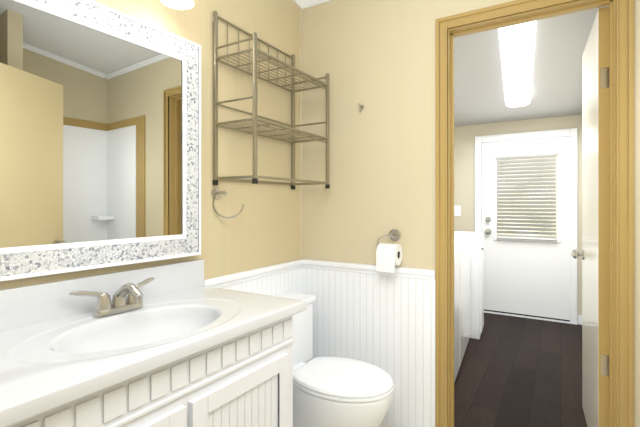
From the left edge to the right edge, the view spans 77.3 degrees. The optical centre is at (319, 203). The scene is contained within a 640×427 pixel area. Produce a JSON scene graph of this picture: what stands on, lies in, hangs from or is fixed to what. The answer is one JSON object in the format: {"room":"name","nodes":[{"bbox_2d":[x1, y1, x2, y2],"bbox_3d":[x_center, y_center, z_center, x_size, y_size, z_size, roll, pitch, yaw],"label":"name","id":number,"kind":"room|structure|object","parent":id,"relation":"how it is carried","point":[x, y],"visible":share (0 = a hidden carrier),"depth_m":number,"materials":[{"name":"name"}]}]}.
{"room":"bathroom","nodes":[
{"label":"bathroom","id":0,"kind":"room"},
{"bbox_2d":[0,0,302,295],"bbox_3d":[-0.118,-0.275,2.532,0.126,2.950,5.500,0,0,31],"label":"wall","id":1,"kind":"structure","parent":0,"point":[261,230],"depth_m":2.01,"materials":[{"name":"paint"}]},
{"bbox_2d":[0,0,200,280],"bbox_3d":[-0.850,-0.229,1.185,0.070,0.887,1.235,0,0,31],"label":"mirror","id":2,"kind":"object","parent":1,"relation":"attached to","point":[100,135],"visible":1,"depth_m":1.33,"materials":[{"name":"white mirror"}]},
{"bbox_2d":[160,0,193,9],"bbox_3d":[-0.771,-0.843,1.187,0.190,0.164,1.020,0,0,31],"label":"vanity light","id":3,"kind":"object","parent":1,"relation":"attached to","point":[181,4],"visible":1,"depth_m":1.55,"materials":[{"name":"white glass"}]},
{"bbox_2d":[211,187,243,218],"bbox_3d":[-0.424,-0.004,1.848,0.105,0.146,0.109,0,0,31],"label":"towel ring","id":4,"kind":"object","parent":1,"relation":"attached to","point":[216,192],"visible":0.98,"depth_m":1.83,"materials":[{"name":"silver metal"}]},
{"bbox_2d":[212,11,329,188],"bbox_3d":[-0.218,-0.486,2.040,0.260,0.798,0.649,0,0,31],"label":"shelf rack","id":5,"kind":"object","parent":1,"relation":"attached to","point":[255,120],"visible":1,"depth_m":1.91,"materials":[{"name":"silver metal"}]},
{"bbox_2d":[293,0,306,8],"bbox_3d":[-0.766,-1.383,1.347,0.035,0.365,2.600,0,0,31],"label":"crown molding","id":6,"kind":"structure","parent":1,"relation":"attached to","point":[303,4],"depth_m":2.42,"materials":[{"name":"white paint"}]},
{"bbox_2d":[299,8,301,258],"bbox_3d":[-0.117,-0.431,2.457,0.004,1.538,0.028,0,0,31],"label":"trim","id":7,"kind":"structure","parent":1,"relation":"attached to","point":[300,144],"depth_m":2.45,"materials":[{"name":"paint"}]},
{"bbox_2d":[302,0,639,426],"bbox_3d":[1.050,-0.275,1.816,2.665,2.950,0.126,0,0,31],"label":"wall","id":8,"kind":"structure","parent":0,"point":[376,58],"depth_m":2.20,"materials":[{"name":"paint"}]},
{"bbox_2d":[305,0,331,7],"bbox_3d":[1.004,-1.220,1.779,2.504,0.040,0.036,0,0,31],"label":"crown molding","id":9,"kind":"structure","parent":8,"relation":"attached to","point":[308,3],"depth_m":2.40,"materials":[{"name":"white paint"}]},
{"bbox_2d":[376,229,402,272],"bbox_3d":[0.360,0.242,2.116,0.132,0.215,0.120,0,0,31],"label":"toilet paper holder","id":10,"kind":"object","parent":8,"relation":"attached to","point":[388,257],"visible":1,"depth_m":2.07,"materials":[{"name":"white paper"}]},
{"bbox_2d":[435,0,633,426],"bbox_3d":[0.962,0.130,1.883,0.802,2.140,0.137,0,0,31],"label":"door frame","id":11,"kind":"structure","parent":8,"relation":"attached to","point":[448,29],"depth_m":1.73,"materials":[{"name":"brown wood"}]},
{"bbox_2d":[572,6,608,426],"bbox_3d":[1.395,0.159,2.057,0.162,2.058,0.651,0,0,31],"label":"door","id":12,"kind":"structure","parent":8,"relation":"in","point":[594,253],"depth_m":1.85,"materials":[{"name":"beige wood"}]},
{"bbox_2d":[377,312,586,426],"bbox_3d":[1.039,1.230,1.895,2.965,0.060,5.800,0,0,31],"label":"floor","id":13,"kind":"structure","parent":0,"point":[513,371],"depth_m":2.78,"materials":[{"name":"wood"}]},
{"bbox_2d":[0,259,306,426],"bbox_3d":[-0.594,0.722,1.120,0.559,0.957,1.188,0,0,31],"label":"bathroom vanity","id":14,"kind":"object","parent":13,"relation":"on","point":[179,344],"visible":1,"depth_m":1.17,"materials":[{"name":"white paint"}]},
{"bbox_2d":[277,292,393,426],"bbox_3d":[0.005,0.854,1.945,0.726,0.692,0.468,0,0,31],"label":"toilet","id":15,"kind":"object","parent":13,"relation":"on","point":[336,392],"visible":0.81,"depth_m":1.79,"materials":[{"name":"white ceramic"}]},
{"bbox_2d":[454,249,459,382],"bbox_3d":[0.560,0.685,2.682,0.701,1.030,0.755,0,0,31],"label":"washer","id":16,"kind":"object","parent":13,"relation":"on","point":[456,310],"visible":0.12,"depth_m":2.70,"materials":[{"name":"white metal"}]},
{"bbox_2d":[454,239,470,364],"bbox_3d":[0.900,0.685,3.379,0.701,1.030,0.760,0,0,31],"label":"dryer","id":17,"kind":"object","parent":13,"relation":"on","point":[463,247],"visible":0.23,"depth_m":3.19,"materials":[{"name":"white metal"}]},
{"bbox_2d":[454,231,483,338],"bbox_3d":[1.197,0.735,3.854,0.742,0.930,0.320,0,0,31],"label":"base cabinet","id":18,"kind":"object","parent":13,"relation":"on","point":[476,239],"visible":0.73,"depth_m":3.56,"materials":[{"name":"white paint"}]},
{"bbox_2d":[454,114,581,314],"bbox_3d":[1.990,-0.275,4.416,1.600,2.950,0.100,0,0,31],"label":"wall","id":19,"kind":"structure","parent":0,"point":[464,167],"depth_m":4.51,"materials":[{"name":"paint"}]},
{"bbox_2d":[454,206,460,215],"bbox_3d":[1.559,0.080,4.610,0.120,0.120,0.010,0,0,31],"label":"switch plate","id":20,"kind":"object","parent":19,"relation":"attached to","point":[457,210],"visible":0.54,"depth_m":4.60,"materials":[{"name":"white paint"}]},
{"bbox_2d":[475,128,577,324],"bbox_3d":[2.168,0.221,4.264,0.970,1.959,0.177,0,0,31],"label":"door","id":21,"kind":"structure","parent":19,"relation":"attached to","point":[532,278],"depth_m":4.20,"materials":[{"name":"white"}]},
{"bbox_2d":[495,149,557,239],"bbox_3d":[2.156,-0.093,4.197,0.580,0.918,0.048,0,0,31],"label":"window blinds","id":22,"kind":"object","parent":21,"relation":"attached to","point":[547,156],"visible":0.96,"depth_m":4.19,"materials":[{"name":"white plastic"}]},
{"bbox_2d":[578,315,581,324],"bbox_3d":[1.300,1.155,3.266,1.598,0.090,2.579,0,0,31],"label":"baseboard","id":23,"kind":"structure","parent":19,"relation":"attached to","point":[580,319],"depth_m":3.98,"materials":[{"name":"white paint"}]},
{"bbox_2d":[454,6,606,126],"bbox_3d":[1.747,-1.089,3.074,2.965,0.442,2.850,0,0,31],"label":"ceiling","id":24,"kind":"structure","parent":0,"point":[560,45],"depth_m":3.21,"materials":[{"name":"grey paint"}]},
{"bbox_2d":[498,20,536,107],"bbox_3d":[1.529,-1.030,3.094,0.219,0.243,1.461,0,0,27],"label":"ceiling light","id":25,"kind":"object","parent":24,"relation":"attached to","point":[517,45],"visible":0.75,"depth_m":2.89,"materials":[{"name":"white plastic"}]}
]}

